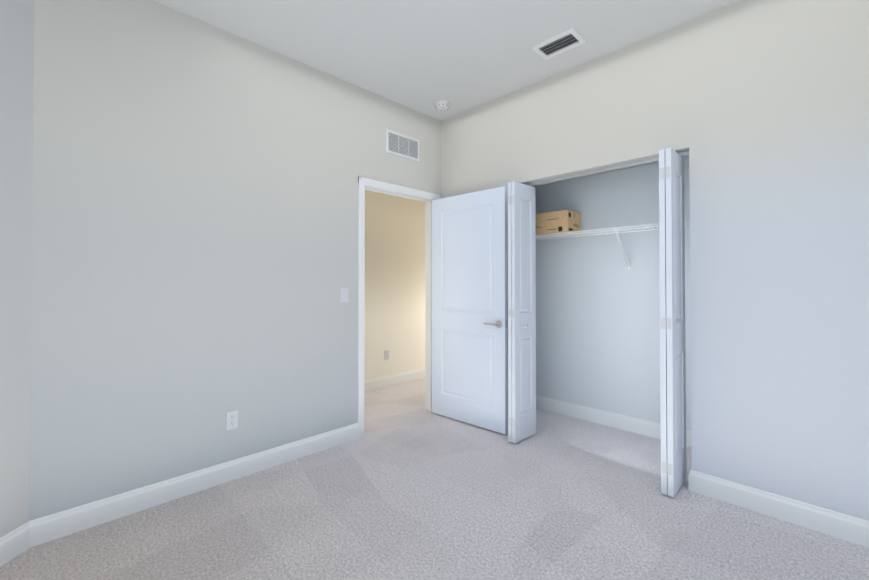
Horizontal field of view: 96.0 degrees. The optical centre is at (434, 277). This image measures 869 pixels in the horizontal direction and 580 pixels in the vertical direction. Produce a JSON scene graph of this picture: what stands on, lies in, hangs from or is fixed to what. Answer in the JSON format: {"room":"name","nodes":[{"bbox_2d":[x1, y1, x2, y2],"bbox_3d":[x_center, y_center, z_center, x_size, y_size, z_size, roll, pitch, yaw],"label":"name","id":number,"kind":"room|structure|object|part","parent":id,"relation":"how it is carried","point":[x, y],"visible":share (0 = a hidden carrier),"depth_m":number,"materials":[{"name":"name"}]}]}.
{"room":"empty bedroom","nodes":[
{"label":"empty bedroom","id":0,"kind":"room"},
{"bbox_2d":[0,0,33,537],"bbox_3d":[-1.979,-0.158,1.235,0.120,2.840,1.359,0,-1,0],"label":"wall","id":1,"kind":"structure","parent":0,"point":[16,78],"depth_m":1.79,"materials":[{"name":"grey paint"}]},
{"bbox_2d":[0,522,29,566],"bbox_3d":[-1.912,1.202,1.219,0.014,0.121,1.259,0,-1,0],"label":"baseboard","id":2,"kind":"structure","parent":1,"relation":"attached to","point":[14,543],"depth_m":1.78,"materials":[{"name":"white paint"}]},
{"bbox_2d":[28,0,440,520],"bbox_3d":[-0.685,-0.135,3.183,0.120,2.840,3.710,-1,-1,45],"label":"wall","id":3,"kind":"structure","parent":0,"point":[194,260],"depth_m":2.30,"materials":[{"name":"paint"}]},
{"bbox_2d":[28,423,358,547],"bbox_3d":[-1.264,1.217,2.494,0.014,0.121,1.840,-1,-1,45],"label":"baseboard","id":4,"kind":"structure","parent":3,"relation":"attached to","point":[48,528],"depth_m":2.25,"materials":[{"name":"white paint"}]},
{"bbox_2d":[226,410,237,430],"bbox_3d":[-1.282,0.901,2.484,0.008,0.115,0.070,-1,-1,45],"label":"outlet","id":5,"kind":"object","parent":3,"relation":"attached to","point":[229,419],"visible":1,"depth_m":2.48,"materials":[{"name":"white plastic"}]},
{"bbox_2d":[340,287,347,301],"bbox_3d":[-0.704,0.132,3.068,0.012,0.115,0.070,-1,-1,45],"label":"light switch","id":6,"kind":"object","parent":3,"relation":"attached to","point":[343,294],"visible":1,"depth_m":3.06,"materials":[{"name":"white plastic"}]},
{"bbox_2d":[358,176,439,437],"bbox_3d":[-0.331,0.236,3.537,0.156,2.107,0.937,-1,-1,45],"label":"door frame","id":7,"kind":"structure","parent":3,"relation":"attached to","point":[362,182],"depth_m":3.40,"materials":[{"name":"white paint"}]},
{"bbox_2d":[432,186,507,433],"bbox_3d":[0.287,0.264,3.477,0.823,2.022,0.155,-1,-1,42],"label":"door","id":8,"kind":"structure","parent":7,"relation":"attached to","point":[469,308],"depth_m":3.43,"materials":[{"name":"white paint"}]},
{"bbox_3d":[0.509,0.381,3.272,0.151,0.064,0.155,-1,-1,42],"label":"lever","id":9,"kind":"part","parent":8,"relation":"part of","materials":[{"name":"silver metal"}]},
{"bbox_2d":[386,129,419,161],"bbox_3d":[-0.276,-1.186,3.512,0.011,0.205,0.390,-1,-1,45],"label":"air vent","id":10,"kind":"object","parent":3,"relation":"in","point":[402,145],"visible":1,"depth_m":3.50,"materials":[{"name":"white metal"}]},
{"bbox_2d":[364,190,424,380],"bbox_3d":[-0.887,-0.119,4.523,0.120,2.840,4.800,-1,-1,45],"label":"wall","id":11,"kind":"structure","parent":0,"point":[395,276],"depth_m":4.82,"materials":[{"name":"paint"}]},
{"bbox_2d":[384,350,388,359],"bbox_3d":[-0.577,0.930,4.730,0.009,0.115,0.070,-1,-1,45],"label":"outlet","id":12,"kind":"object","parent":11,"relation":"attached to","point":[386,354],"visible":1,"depth_m":4.72,"materials":[{"name":"white plastic"}]},
{"bbox_2d":[364,368,424,390],"bbox_3d":[-0.840,1.239,4.460,0.014,0.121,4.800,-1,-1,45],"label":"baseboard","id":13,"kind":"structure","parent":11,"relation":"attached to","point":[379,382],"depth_m":4.79,"materials":[{"name":"white paint"}]},
{"bbox_2d":[0,377,868,579],"bbox_3d":[0.461,1.306,2.382,5.030,0.060,6.140,-1,-1,45],"label":"floor","id":14,"kind":"structure","parent":0,"point":[408,486],"depth_m":2.03,"materials":[{"name":"carpet"}]},
{"bbox_2d":[153,0,739,120],"bbox_3d":[0.461,-1.604,2.416,5.030,0.080,6.140,-1,-1,45],"label":"ceiling","id":15,"kind":"structure","parent":0,"point":[424,56],"depth_m":2.51,"materials":[{"name":"white paint"}]},
{"bbox_2d":[434,100,449,110],"bbox_3d":[0.068,-1.530,3.486,0.140,0.042,0.140,-1,-1,45],"label":"smoke detector","id":16,"kind":"object","parent":15,"relation":"attached to","point":[440,105],"visible":1,"depth_m":3.45,"materials":[{"name":"white plastic"}]},
{"bbox_2d":[531,27,586,59],"bbox_3d":[0.828,-1.554,2.613,0.300,0.014,0.195,-1,-1,45],"label":"ceiling vent","id":17,"kind":"object","parent":15,"relation":"in","point":[568,39],"visible":1,"depth_m":2.60,"materials":[{"name":"white metal"}]},
{"bbox_2d":[534,156,690,429],"bbox_3d":[1.588,-0.132,3.449,2.720,2.840,0.120,-1,-1,45],"label":"wall","id":18,"kind":"structure","parent":0,"point":[597,323],"depth_m":3.44,"materials":[{"name":"white paint"}]},
{"bbox_2d":[536,220,689,268],"bbox_3d":[1.395,-0.238,3.339,2.580,0.329,0.310,-1,-1,45],"label":"closet shelf","id":19,"kind":"object","parent":18,"relation":"attached to","point":[571,233],"visible":0.38,"depth_m":3.23,"materials":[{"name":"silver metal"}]},
{"bbox_2d":[536,210,580,236],"bbox_3d":[1.050,-0.493,3.663,0.543,0.190,0.260,-1,-1,45],"label":"cardboard box","id":20,"kind":"object","parent":19,"relation":"on","point":[561,221],"visible":0.58,"depth_m":3.48,"materials":[{"name":"beige cardboard"}]},
{"bbox_2d":[537,212,578,231],"bbox_3d":[1.043,-0.489,3.643,0.524,0.166,0.221,-1,-1,45],"label":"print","id":21,"kind":"object","parent":20,"relation":"attached to","point":[548,221],"depth_m":3.47},
{"bbox_2d":[536,395,690,446],"bbox_3d":[1.498,1.228,3.428,2.600,0.121,0.014,-1,-1,45],"label":"baseboard","id":22,"kind":"structure","parent":18,"relation":"attached to","point":[632,424],"depth_m":3.43,"materials":[{"name":"white paint"}]},
{"bbox_2d":[441,0,868,520],"bbox_3d":[1.472,-0.142,2.554,3.820,2.840,0.150,-1,-1,45],"label":"wall","id":23,"kind":"structure","parent":0,"point":[779,183],"depth_m":2.15,"materials":[{"name":"paint"}]},
{"bbox_2d":[508,181,535,442],"bbox_3d":[0.711,0.247,3.125,0.098,2.042,0.304,-1,-1,45],"label":"bifold door","id":24,"kind":"structure","parent":23,"relation":"in","point":[521,315],"depth_m":3.08,"materials":[{"name":"white paint"}]},
{"bbox_2d":[525,151,688,186],"bbox_3d":[1.181,-0.776,2.877,1.219,0.024,0.034,-1,-1,45],"label":"trim","id":25,"kind":"structure","parent":23,"relation":"attached to","point":[623,166],"depth_m":2.83,"materials":[{"name":"white wood"}]},
{"bbox_2d":[659,148,685,496],"bbox_3d":[1.440,0.239,2.397,0.098,2.042,0.304,-1,-1,45],"label":"bifold door","id":26,"kind":"structure","parent":23,"relation":"in","point":[672,319],"depth_m":2.30,"materials":[{"name":"white paint"}]},
{"bbox_2d":[688,468,691,490],"bbox_3d":[1.591,1.216,2.409,0.014,0.121,0.164,-1,-1,45],"label":"baseboard return","id":27,"kind":"object","parent":23,"relation":"attached to","point":[689,480],"visible":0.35,"depth_m":2.35,"materials":[{"name":"white paint"}]},
{"bbox_2d":[691,470,868,547],"bbox_3d":[2.111,1.208,1.783,1.607,0.121,0.014,-1,-1,45],"label":"baseboard","id":28,"kind":"structure","parent":23,"relation":"attached to","point":[849,528],"depth_m":2.05,"materials":[{"name":"white paint"}]}
]}

